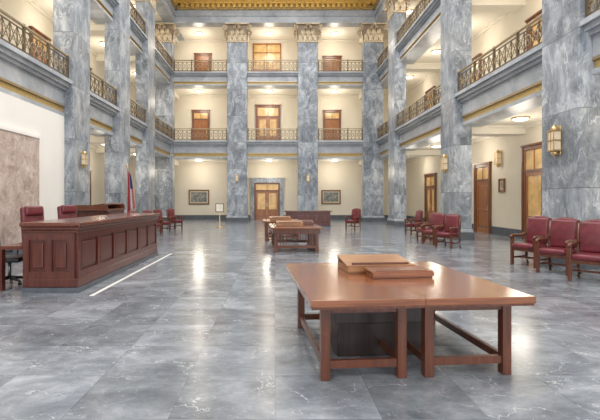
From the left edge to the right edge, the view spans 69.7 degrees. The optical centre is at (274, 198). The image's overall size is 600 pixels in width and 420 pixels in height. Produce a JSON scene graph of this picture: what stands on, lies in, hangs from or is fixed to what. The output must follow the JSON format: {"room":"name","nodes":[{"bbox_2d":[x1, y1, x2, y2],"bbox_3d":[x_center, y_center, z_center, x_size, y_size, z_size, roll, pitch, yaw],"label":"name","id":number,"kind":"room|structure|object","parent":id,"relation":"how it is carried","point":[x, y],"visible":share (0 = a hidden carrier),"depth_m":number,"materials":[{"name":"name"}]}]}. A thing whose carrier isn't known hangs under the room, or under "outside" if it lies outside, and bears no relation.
{"room":"courthouse atrium lobby","nodes":[
{"label":"courthouse atrium lobby","id":0,"kind":"room"},
{"bbox_2d":[0,91,63,219],"bbox_3d":[-8.650,-0.630,5.450,2.700,4.460,18.900,0,0,0],"label":"wall","id":1,"kind":"structure","parent":0,"point":[15,113],"depth_m":13.74,"materials":[{"name":"white paint"}]},
{"bbox_2d":[0,125,41,245],"bbox_3d":[-7.255,-0.325,9.910,0.090,3.250,6.820,0,0,0],"label":"wall panel","id":2,"kind":"object","parent":1,"relation":"attached to","point":[20,151],"visible":0.71,"depth_m":12.04,"materials":[{"name":"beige stone"}]},
{"bbox_2d":[0,0,134,210],"bbox_3d":[-10.100,-6.200,14.750,0.200,15.600,37.500,0,0,0],"label":"wall","id":3,"kind":"structure","parent":0,"point":[21,10],"depth_m":23.30,"materials":[{"name":"beige paint"}]},
{"bbox_2d":[6,250,22,254],"bbox_3d":[-8.630,1.425,14.730,2.740,0.350,37.460,0,0,0],"label":"baseboard","id":4,"kind":"structure","parent":3,"relation":"attached to","point":[20,252],"depth_m":12.03,"materials":[{"name":"stone"}]},
{"bbox_2d":[28,26,51,65],"bbox_3d":[-9.925,-5.565,18.200,0.150,2.930,1.520,0,0,0],"label":"door","id":5,"kind":"structure","parent":3,"relation":"in","point":[32,28],"depth_m":18.09,"materials":[{"name":"brown wood"}]},
{"bbox_2d":[90,170,91,204],"bbox_3d":[-9.925,0.035,22.400,0.150,3.130,1.520,0,0,0],"label":"door","id":6,"kind":"structure","parent":3,"relation":"in","point":[90,170],"depth_m":23.04,"materials":[{"name":"brown wood"}]},
{"bbox_2d":[25,0,541,165],"bbox_3d":[0.000,-7.475,14.750,20.000,9.750,37.500,0,0,0],"label":"ceiling","id":7,"kind":"structure","parent":3,"relation":"attached to","point":[505,7],"depth_m":21.55,"materials":[{"name":"beige paint"}]},
{"bbox_2d":[31,0,502,94],"bbox_3d":[0.000,-8.450,14.750,20.000,0.900,37.500,0,0,0],"label":"ceiling","id":8,"kind":"structure","parent":0,"point":[424,36],"depth_m":28.02,"materials":[{"name":"paint"}]},
{"bbox_2d":[130,1,145,34],"bbox_3d":[-7.160,-9.355,22.249,0.100,0.910,2.882,0,0,0],"label":"balcony railing","id":9,"kind":"object","parent":8,"relation":"on","point":[138,15],"visible":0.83,"depth_m":22.28,"materials":[{"name":"gold metal"}]},
{"bbox_2d":[155,35,172,68],"bbox_3d":[-7.160,-9.355,27.509,0.100,0.910,4.802,0,0,0],"label":"balcony railing","id":10,"kind":"object","parent":8,"relation":"on","point":[158,45],"visible":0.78,"depth_m":27.48,"materials":[{"name":"gold metal"}]},
{"bbox_2d":[174,59,226,71],"bbox_3d":[-5.236,-9.355,30.160,3.752,0.910,0.100,0,0,0],"label":"balcony railing","id":11,"kind":"object","parent":8,"relation":"on","point":[191,60],"visible":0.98,"depth_m":30.14,"materials":[{"name":"gold metal"}]},
{"bbox_2d":[247,59,297,71],"bbox_3d":[-0.176,-9.355,30.160,3.532,0.910,0.100,0,0,0],"label":"balcony railing","id":12,"kind":"object","parent":8,"relation":"on","point":[248,60],"visible":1,"depth_m":30.14,"materials":[{"name":"gold metal"}]},
{"bbox_2d":[318,59,362,71],"bbox_3d":[4.584,-9.355,30.160,3.152,0.910,0.100,0,0,0],"label":"balcony railing","id":13,"kind":"object","parent":8,"relation":"on","point":[332,60],"visible":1,"depth_m":30.14,"materials":[{"name":"gold metal"}]},
{"bbox_2d":[377,45,387,68],"bbox_3d":[7.160,-9.355,28.261,0.100,0.910,3.302,0,0,0],"label":"balcony railing","id":14,"kind":"object","parent":8,"relation":"on","point":[385,50],"visible":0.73,"depth_m":28.64,"materials":[{"name":"gold metal"}]},
{"bbox_2d":[397,0,431,43],"bbox_3d":[7.160,-9.355,21.701,0.100,0.910,6.982,0,0,0],"label":"balcony railing","id":15,"kind":"object","parent":8,"relation":"on","point":[403,29],"visible":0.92,"depth_m":22.53,"materials":[{"name":"gold metal"}]},
{"bbox_2d":[430,49,440,53],"bbox_3d":[8.800,-8.000,23.440,0.620,0.120,0.620,0,0,0],"label":"ceiling lamp","id":16,"kind":"object","parent":8,"relation":"attached to","point":[436,51],"visible":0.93,"depth_m":23.29,"materials":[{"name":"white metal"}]},
{"bbox_2d":[156,0,387,40],"bbox_3d":[0.000,-12.725,14.750,15.500,0.850,37.500,0,0,0],"label":"entablature","id":17,"kind":"object","parent":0,"point":[165,9],"depth_m":30.00,"materials":[{"name":"grey stone"}]},
{"bbox_2d":[170,0,379,9],"bbox_3d":[0.000,-13.575,13.150,14.600,0.850,34.300,0,0,0],"label":"ceiling","id":18,"kind":"structure","parent":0,"point":[178,4],"depth_m":29.62,"materials":[{"name":"gold metal"}]},
{"bbox_2d":[130,0,428,39],"bbox_3d":[0.000,-12.475,14.750,20.000,0.250,37.500,0,0,0],"label":"ceiling","id":19,"kind":"structure","parent":0,"point":[209,33],"depth_m":31.89,"materials":[{"name":"paint"}]},
{"bbox_2d":[175,42,387,214],"bbox_3d":[0.000,-6.200,33.600,20.400,15.600,0.200,0,0,0],"label":"wall","id":20,"kind":"structure","parent":0,"point":[345,177],"depth_m":33.50,"materials":[{"name":"beige paint"}]},
{"bbox_2d":[189,190,208,203],"bbox_3d":[-5.921,-0.150,33.465,1.600,1.150,0.070,0,0,0],"label":"framed picture","id":21,"kind":"object","parent":20,"relation":"attached to","point":[195,196],"visible":1,"depth_m":33.46,"materials":[{"name":"brown wood"}]},
{"bbox_2d":[191,110,209,138],"bbox_3d":[-5.765,-5.515,33.425,1.470,2.830,0.150,0,0,0],"label":"door","id":22,"kind":"structure","parent":20,"relation":"in","point":[200,118],"depth_m":33.44,"materials":[{"name":"brown wood"}]},
{"bbox_2d":[194,53,211,71],"bbox_3d":[-5.609,-10.115,33.425,1.420,2.430,0.150,0,0,0],"label":"door","id":23,"kind":"structure","parent":20,"relation":"in","point":[197,56],"depth_m":33.44,"materials":[{"name":"brown wood"}]},
{"bbox_2d":[249,178,283,219],"bbox_3d":[-0.620,-0.025,33.390,2.710,3.250,0.220,0,0,0],"label":"door","id":24,"kind":"structure","parent":20,"relation":"in","point":[266,193],"depth_m":33.44,"materials":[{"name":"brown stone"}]},
{"bbox_2d":[253,43,280,69],"bbox_3d":[-0.623,-11.020,33.430,2.400,2.160,0.140,0,0,0],"label":"window","id":25,"kind":"structure","parent":20,"relation":"in","point":[261,51],"depth_m":33.48,"materials":[{"name":"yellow glass"}]},
{"bbox_2d":[255,104,280,138],"bbox_3d":[-0.545,-5.715,33.425,2.020,3.230,0.150,0,0,0],"label":"door","id":26,"kind":"structure","parent":20,"relation":"in","point":[267,115],"depth_m":33.44,"materials":[{"name":"brown wood"}]},
{"bbox_2d":[176,215,387,219],"bbox_3d":[0.000,1.425,33.480,20.000,0.350,0.040,0,0,0],"label":"baseboard","id":27,"kind":"structure","parent":20,"relation":"attached to","point":[185,217],"depth_m":33.46,"materials":[{"name":"stone"}]},
{"bbox_2d":[321,190,340,203],"bbox_3d":[4.363,-0.150,33.465,1.500,1.100,0.070,0,0,0],"label":"framed picture","id":28,"kind":"object","parent":20,"relation":"attached to","point":[327,196],"visible":1,"depth_m":33.46,"materials":[{"name":"brown wood"}]},
{"bbox_2d":[322,55,341,71],"bbox_3d":[4.441,-10.015,33.425,1.520,2.230,0.150,0,0,0],"label":"door","id":29,"kind":"structure","parent":20,"relation":"in","point":[325,57],"depth_m":33.40,"materials":[{"name":"brown wood"}]},
{"bbox_2d":[323,110,341,138],"bbox_3d":[4.441,-5.515,33.425,1.470,2.830,0.150,0,0,0],"label":"door","id":30,"kind":"structure","parent":20,"relation":"in","point":[331,118],"depth_m":33.44,"materials":[{"name":"brown wood"}]},
{"bbox_2d":[0,220,599,419],"bbox_3d":[0.000,1.700,14.850,20.400,0.200,37.700,0,0,0],"label":"floor","id":31,"kind":"structure","parent":0,"point":[208,330],"depth_m":4.70,"materials":[{"name":"stone"}]},
{"bbox_2d":[0,242,22,284],"bbox_3d":[-5.029,1.099,8.095,0.650,0.995,0.680,0,0,-9],"label":"office chair","id":32,"kind":"object","parent":31,"relation":"on","point":[17,258],"visible":0.48,"depth_m":8.02,"materials":[{"name":"plastic"}]},
{"bbox_2d":[20,206,43,241],"bbox_3d":[-5.321,0.879,9.759,0.685,1.441,0.690,0,0,23],"label":"chair","id":33,"kind":"object","parent":31,"relation":"on","point":[27,213],"visible":0.27,"depth_m":9.73,"materials":[{"name":"red leather"}]},
{"bbox_2d":[57,205,76,218],"bbox_3d":[-5.321,0.879,11.409,0.685,1.441,0.690,0,0,23],"label":"chair","id":34,"kind":"object","parent":31,"relation":"on","point":[63,211],"visible":0.17,"depth_m":11.38,"materials":[{"name":"red leather"}]},
{"bbox_2d":[53,0,89,212],"bbox_3d":[-7.343,-5.350,15.600,1.354,13.900,2.030,0,0,0],"label":"marble column","id":35,"kind":"structure","parent":31,"relation":"on","point":[71,18],"depth_m":15.09,"materials":[{"name":"stone"}]},
{"bbox_2d":[81,151,87,167],"bbox_3d":[-6.914,-1.436,15.600,0.172,0.648,0.200,0,0,0],"label":"wall sconce","id":36,"kind":"object","parent":35,"relation":"attached to","point":[84,156],"visible":1,"depth_m":15.53,"materials":[{"name":"beige glass"}]},
{"bbox_2d":[0,213,159,292],"bbox_3d":[-4.045,1.000,9.795,1.510,1.200,5.090,0,0,0],"label":"bench","id":37,"kind":"object","parent":31,"relation":"on","point":[67,255],"visible":1,"depth_m":7.57,"materials":[{"name":"wood"}]},
{"bbox_2d":[76,203,125,216],"bbox_3d":[-5.400,0.864,13.300,1.040,1.471,1.500,0,0,0],"label":"lectern","id":38,"kind":"object","parent":31,"relation":"on","point":[105,208],"visible":0.19,"depth_m":12.65,"materials":[{"name":"brown wood"}]},
{"bbox_2d":[105,0,129,212],"bbox_3d":[-7.343,-5.350,20.100,1.354,13.900,2.030,0,0,0],"label":"marble column","id":39,"kind":"structure","parent":31,"relation":"on","point":[117,32],"depth_m":19.41,"materials":[{"name":"stone"}]},
{"bbox_2d":[89,254,170,295],"bbox_3d":[-3.035,1.599,9.850,0.070,0.003,5.500,0,0,0],"label":"inlay","id":40,"kind":"object","parent":31,"relation":"on","point":[116,282],"visible":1,"depth_m":8.64,"materials":[{"name":"white stone"}]},
{"bbox_2d":[126,163,134,212],"bbox_3d":[-5.240,0.160,15.307,0.418,2.880,0.394,0,0,-35],"label":"flag","id":41,"kind":"object","parent":31,"relation":"on","point":[130,195],"visible":0.95,"depth_m":15.28,"materials":[{"name":"multicoloured fabric"}]},
{"bbox_2d":[134,0,158,212],"bbox_3d":[-7.343,-5.350,24.400,1.354,13.900,2.030,0,0,0],"label":"marble column","id":42,"kind":"structure","parent":31,"relation":"on","point":[145,62],"depth_m":23.71,"materials":[{"name":"stone"}]},
{"bbox_2d":[142,210,161,233],"bbox_3d":[-5.519,1.047,19.310,0.687,1.120,0.606,0,0,27],"label":"leather armchair","id":43,"kind":"object","parent":31,"relation":"on","point":[144,211],"visible":0.42,"depth_m":19.40,"materials":[{"name":"red leather"}]},
{"bbox_2d":[153,209,170,231],"bbox_3d":[-5.519,1.047,21.010,0.687,1.120,0.606,0,0,27],"label":"leather armchair","id":44,"kind":"object","parent":31,"relation":"on","point":[155,210],"visible":0.76,"depth_m":21.06,"materials":[{"name":"red leather"}]},
{"bbox_2d":[155,22,179,220],"bbox_3d":[-7.850,-5.350,30.323,2.030,13.900,1.354,0,0,0],"label":"marble column","id":45,"kind":"structure","parent":31,"relation":"on","point":[165,32],"depth_m":29.98,"materials":[{"name":"stone"}]},
{"bbox_2d":[166,208,182,229],"bbox_3d":[-5.319,1.047,22.810,0.687,1.120,0.606,0,0,27],"label":"leather armchair","id":46,"kind":"object","parent":31,"relation":"on","point":[170,213],"visible":0.94,"depth_m":22.73,"materials":[{"name":"red leather"}]},
{"bbox_2d":[215,203,223,226],"bbox_3d":[-3.150,0.925,24.500,0.393,1.350,0.400,0,0,41],"label":"sign stand","id":47,"kind":"object","parent":31,"relation":"on","point":[219,207],"visible":0.98,"depth_m":24.46,"materials":[{"name":"white paper"}]},
{"bbox_2d":[222,22,251,221],"bbox_3d":[-2.650,-5.350,30.343,2.030,13.900,1.354,0,0,0],"label":"marble column","id":48,"kind":"structure","parent":31,"relation":"on","point":[237,36],"depth_m":30.00,"materials":[{"name":"stone"}]},
{"bbox_2d":[262,219,298,240],"bbox_3d":[0.250,1.220,17.200,1.500,0.760,1.600,0,0,-3],"label":"table","id":49,"kind":"object","parent":31,"relation":"on","point":[266,222],"visible":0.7,"depth_m":16.52,"materials":[{"name":"brown wood"}]},
{"bbox_2d":[269,216,290,220],"bbox_3d":[0.201,0.763,16.990,0.820,0.154,0.520,0,0,-3],"label":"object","id":50,"kind":"object","parent":49,"relation":"on","point":[272,218],"visible":0.91,"depth_m":16.75,"materials":[{"name":"brown wood"}]},
{"bbox_2d":[268,223,322,252],"bbox_3d":[0.600,1.220,13.800,1.550,0.760,2.000,0,0,-3],"label":"table","id":51,"kind":"object","parent":31,"relation":"on","point":[313,231],"visible":0.98,"depth_m":12.91,"materials":[{"name":"brown wood"}]},
{"bbox_2d":[276,220,302,225],"bbox_3d":[0.451,0.763,13.490,0.820,0.154,0.520,0,0,-3],"label":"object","id":52,"kind":"object","parent":51,"relation":"on","point":[278,222],"visible":0.98,"depth_m":13.27,"materials":[{"name":"brown wood"}]},
{"bbox_2d":[301,220,313,224],"bbox_3d":[0.951,0.770,14.190,0.620,0.139,0.520,0,0,-3],"label":"book","id":53,"kind":"object","parent":51,"relation":"on","point":[305,222],"visible":0.49,"depth_m":13.96,"materials":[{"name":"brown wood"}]},
{"bbox_2d":[293,22,322,209],"bbox_3d":[2.300,-5.350,30.343,2.030,13.900,1.354,0,0,0],"label":"marble column","id":54,"kind":"structure","parent":31,"relation":"on","point":[307,36],"depth_m":30.00,"materials":[{"name":"stone"}]},
{"bbox_2d":[284,210,331,226],"bbox_3d":[1.900,1.140,25.045,2.700,0.920,1.010,0,0,0],"label":"reception desk","id":55,"kind":"object","parent":31,"relation":"on","point":[321,218],"visible":0.79,"depth_m":24.60,"materials":[{"name":"wood"}]},
{"bbox_2d":[345,208,361,229],"bbox_3d":[4.115,1.047,22.615,0.606,1.120,0.687,0,0,45],"label":"leather armchair","id":56,"kind":"object","parent":31,"relation":"on","point":[355,216],"visible":1,"depth_m":22.60,"materials":[{"name":"red leather"}]},
{"bbox_2d":[357,22,387,221],"bbox_3d":[6.870,-5.350,30.323,2.030,13.900,1.354,0,0,0],"label":"marble column","id":57,"kind":"structure","parent":31,"relation":"on","point":[372,36],"depth_m":29.98,"materials":[{"name":"stone"}]},
{"bbox_2d":[383,0,409,225],"bbox_3d":[7.343,-5.350,25.900,1.354,13.900,2.030,0,0,0],"label":"marble column","id":58,"kind":"structure","parent":31,"relation":"on","point":[397,9],"depth_m":25.20,"materials":[{"name":"stone"}]},
{"bbox_2d":[285,262,535,380],"bbox_3d":[1.190,1.220,4.660,1.960,0.760,2.080,0,0,-5],"label":"wooden table","id":59,"kind":"object","parent":31,"relation":"on","point":[360,314],"visible":0.87,"depth_m":3.97,"materials":[{"name":"brown wood"}]},
{"bbox_2d":[337,254,414,273],"bbox_3d":[1.181,0.766,5.110,0.780,0.148,0.540,0,0,-5],"label":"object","id":60,"kind":"object","parent":59,"relation":"on","point":[351,264],"visible":0.77,"depth_m":5.04,"materials":[{"name":"brown wood"}]},
{"bbox_2d":[364,266,433,278],"bbox_3d":[1.341,0.797,4.670,0.680,0.086,0.280,0,0,-8],"label":"book","id":61,"kind":"object","parent":59,"relation":"on","point":[393,272],"visible":1,"depth_m":4.57,"materials":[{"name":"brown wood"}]},
{"bbox_2d":[404,210,423,234],"bbox_3d":[6.321,1.047,19.603,0.687,1.120,0.606,0,0,-9],"label":"leather armchair","id":62,"kind":"object","parent":31,"relation":"on","point":[418,218],"visible":0.9,"depth_m":19.41,"materials":[{"name":"red leather"}]},
{"bbox_2d":[415,212,436,241],"bbox_3d":[5.771,1.047,16.303,0.687,1.120,0.606,0,0,-9],"label":"leather armchair","id":63,"kind":"object","parent":31,"relation":"on","point":[431,216],"visible":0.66,"depth_m":16.36,"materials":[{"name":"red leather"}]},
{"bbox_2d":[421,213,446,244],"bbox_3d":[5.620,1.047,15.208,0.687,1.120,0.606,0,0,-23],"label":"leather armchair","id":64,"kind":"object","parent":31,"relation":"on","point":[439,218],"visible":0.91,"depth_m":15.15,"materials":[{"name":"red leather"}]},
{"bbox_2d":[434,214,461,248],"bbox_3d":[5.717,1.047,14.213,0.687,1.120,0.606,0,0,-36],"label":"leather armchair","id":65,"kind":"object","parent":31,"relation":"on","point":[452,225],"visible":1,"depth_m":14.18,"materials":[{"name":"red leather"}]},
{"bbox_2d":[441,0,473,239],"bbox_3d":[7.343,-5.350,17.500,1.354,13.900,2.030,0,0,0],"label":"marble column","id":66,"kind":"structure","parent":31,"relation":"on","point":[456,15],"depth_m":16.81,"materials":[{"name":"stone"}]},
{"bbox_2d":[441,154,447,172],"bbox_3d":[6.893,-1.435,17.500,0.215,0.810,0.250,0,0,0],"label":"wall sconce","id":67,"kind":"object","parent":66,"relation":"attached to","point":[444,161],"visible":1,"depth_m":17.41,"materials":[{"name":"beige glass"}]},
{"bbox_2d":[509,215,551,267],"bbox_3d":[6.171,1.003,10.360,0.742,1.209,0.655,0,0,-25],"label":"leather armchair","id":68,"kind":"object","parent":31,"relation":"on","point":[537,226],"visible":0.93,"depth_m":10.39,"materials":[{"name":"red leather"}]},
{"bbox_2d":[535,217,581,275],"bbox_3d":[6.139,1.003,9.313,0.742,1.209,0.655,0,0,-34],"label":"leather armchair","id":69,"kind":"object","parent":31,"relation":"on","point":[562,230],"visible":0.91,"depth_m":9.37,"materials":[{"name":"red leather"}]},
{"bbox_2d":[540,0,599,268],"bbox_3d":[7.343,-5.350,10.600,1.354,13.900,2.030,0,0,0],"label":"marble column","id":70,"kind":"structure","parent":31,"relation":"on","point":[570,91],"depth_m":10.19,"materials":[{"name":"stone"}]},
{"bbox_2d":[547,124,560,156],"bbox_3d":[6.893,-1.435,10.600,0.215,0.810,0.250,0,0,0],"label":"wall sconce","id":71,"kind":"object","parent":70,"relation":"attached to","point":[554,135],"visible":1,"depth_m":10.52,"materials":[{"name":"gold metal"}]},
{"bbox_2d":[567,219,599,280],"bbox_3d":[6.168,1.003,8.365,0.742,1.209,0.655,0,0,-41],"label":"leather armchair","id":72,"kind":"object","parent":31,"relation":"on","point":[587,242],"visible":1,"depth_m":8.49,"materials":[{"name":"red leather"}]},
{"bbox_2d":[0,9,599,160],"bbox_3d":[0.000,-3.480,14.750,20.000,1.240,37.500,0,0,0],"label":"ceiling","id":73,"kind":"structure","parent":0,"point":[514,89],"depth_m":15.62,"materials":[{"name":"stone"}]},
{"bbox_2d":[0,8,68,77],"bbox_3d":[-7.160,-4.555,10.299,0.100,0.910,9.182,0,0,0],"label":"balcony railing","id":74,"kind":"object","parent":73,"relation":"on","point":[24,28],"visible":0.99,"depth_m":12.72,"materials":[{"name":"gold metal"}]},
{"bbox_2d":[90,71,116,105],"bbox_3d":[-7.160,-4.555,17.849,0.100,0.910,3.082,0,0,0],"label":"balcony railing","id":75,"kind":"object","parent":73,"relation":"on","point":[102,81],"visible":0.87,"depth_m":17.82,"materials":[{"name":"gold metal"}]},
{"bbox_2d":[130,99,145,122],"bbox_3d":[-7.160,-4.555,22.249,0.100,0.910,2.882,0,0,0],"label":"balcony railing","id":76,"kind":"object","parent":73,"relation":"on","point":[137,108],"visible":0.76,"depth_m":22.28,"materials":[{"name":"gold metal"}]},
{"bbox_2d":[155,116,172,138],"bbox_3d":[-7.160,-4.555,27.509,0.100,0.910,4.802,0,0,0],"label":"balcony railing","id":77,"kind":"object","parent":73,"relation":"on","point":[160,127],"visible":0.85,"depth_m":27.48,"materials":[{"name":"gold metal"}]},
{"bbox_2d":[174,128,226,139],"bbox_3d":[-5.236,-4.555,30.160,3.752,0.910,0.100,0,0,0],"label":"balcony railing","id":78,"kind":"object","parent":73,"relation":"on","point":[191,130],"visible":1,"depth_m":30.14,"materials":[{"name":"gold metal"}]},
{"bbox_2d":[247,128,297,139],"bbox_3d":[-0.176,-4.555,30.160,3.532,0.910,0.100,0,0,0],"label":"balcony railing","id":79,"kind":"object","parent":73,"relation":"on","point":[248,130],"visible":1,"depth_m":30.14,"materials":[{"name":"gold metal"}]},
{"bbox_2d":[318,128,362,139],"bbox_3d":[4.584,-4.555,30.160,3.152,0.910,0.100,0,0,0],"label":"balcony railing","id":80,"kind":"object","parent":73,"relation":"on","point":[332,130],"visible":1,"depth_m":30.14,"materials":[{"name":"gold metal"}]},
{"bbox_2d":[377,121,387,138],"bbox_3d":[7.160,-4.555,28.261,0.100,0.910,3.302,0,0,0],"label":"balcony railing","id":81,"kind":"object","parent":73,"relation":"on","point":[385,129],"visible":0.73,"depth_m":28.64,"materials":[{"name":"gold metal"}]},
{"bbox_2d":[397,84,440,126],"bbox_3d":[7.160,-4.555,21.701,0.100,0.910,6.982,0,0,0],"label":"balcony railing","id":82,"kind":"object","parent":73,"relation":"on","point":[433,99],"visible":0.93,"depth_m":21.13,"materials":[{"name":"gold metal"}]},
{"bbox_2d":[457,14,541,91],"bbox_3d":[7.160,-4.555,14.051,0.100,0.910,5.482,0,0,0],"label":"balcony railing","id":83,"kind":"object","parent":73,"relation":"on","point":[518,44],"visible":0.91,"depth_m":13.48,"materials":[{"name":"gold metal"}]},
{"bbox_2d":[511,116,529,120],"bbox_3d":[8.800,-2.860,15.415,0.620,0.120,0.620,0,0,0],"label":"ceiling lamp","id":84,"kind":"object","parent":73,"relation":"attached to","point":[518,118],"visible":1,"depth_m":15.26,"materials":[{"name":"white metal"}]},
{"bbox_2d":[585,0,599,17],"bbox_3d":[7.160,-4.555,7.301,0.100,0.910,5.182,0,0,0],"label":"balcony railing","id":85,"kind":"object","parent":73,"relation":"on","point":[588,5],"visible":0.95,"depth_m":9.80,"materials":[{"name":"gold metal"}]},
{"bbox_2d":[406,0,541,229],"bbox_3d":[10.100,-6.200,14.750,0.200,15.600,37.500,0,0,0],"label":"wall","id":86,"kind":"structure","parent":0,"point":[506,206],"depth_m":19.41,"materials":[{"name":"beige paint"}]},
{"bbox_2d":[424,173,436,222],"bbox_3d":[9.925,-0.015,27.500,0.150,3.230,1.920,0,0,0],"label":"door","id":87,"kind":"structure","parent":86,"relation":"in","point":[430,180],"depth_m":27.55,"materials":[{"name":"brown wood"}]},
{"bbox_2d":[425,86,435,108],"bbox_3d":[9.925,-5.565,27.500,0.150,2.930,1.520,0,0,0],"label":"door","id":88,"kind":"structure","parent":86,"relation":"in","point":[431,88],"depth_m":27.57,"materials":[{"name":"brown wood"}]},
{"bbox_2d":[406,215,520,237],"bbox_3d":[9.980,1.425,14.730,0.040,0.350,37.460,0,0,0],"label":"baseboard","id":89,"kind":"structure","parent":86,"relation":"attached to","point":[502,231],"depth_m":18.95,"materials":[{"name":"stone"}]},
{"bbox_2d":[472,53,481,81],"bbox_3d":[9.925,-5.565,21.500,0.150,2.930,1.520,0,0,0],"label":"door","id":90,"kind":"structure","parent":86,"relation":"in","point":[479,54],"depth_m":21.02,"materials":[{"name":"brown wood"}]},
{"bbox_2d":[473,161,491,233],"bbox_3d":[9.925,-0.065,20.600,0.150,3.330,1.620,0,0,0],"label":"door","id":91,"kind":"structure","parent":86,"relation":"in","point":[482,172],"depth_m":20.53,"materials":[{"name":"brown wood"}]},
{"bbox_2d":[494,150,500,167],"bbox_3d":[9.893,-1.795,19.100,0.215,0.810,0.250,0,0,0],"label":"wall sconce","id":92,"kind":"object","parent":86,"relation":"attached to","point":[497,153],"visible":1,"depth_m":19.01,"materials":[{"name":"beige glass"}]},
{"bbox_2d":[498,178,504,191],"bbox_3d":[9.965,-0.600,18.900,0.070,0.600,0.500,0,0,0],"label":"framed picture","id":93,"kind":"object","parent":86,"relation":"attached to","point":[501,182],"visible":1,"depth_m":18.92,"materials":[{"name":"brown wood"}]},
{"bbox_2d":[520,141,541,238],"bbox_3d":[9.925,-0.265,16.500,0.150,3.730,1.570,0,0,0],"label":"door","id":94,"kind":"structure","parent":86,"relation":"in","point":[531,154],"depth_m":16.73,"materials":[{"name":"brown wood"}]},
{"bbox_2d":[525,9,541,49],"bbox_3d":[9.925,-5.565,16.200,0.150,2.930,1.520,0,0,0],"label":"door","id":95,"kind":"structure","parent":86,"relation":"in","point":[539,12],"depth_m":16.50,"materials":[{"name":"brown wood"}]}
]}

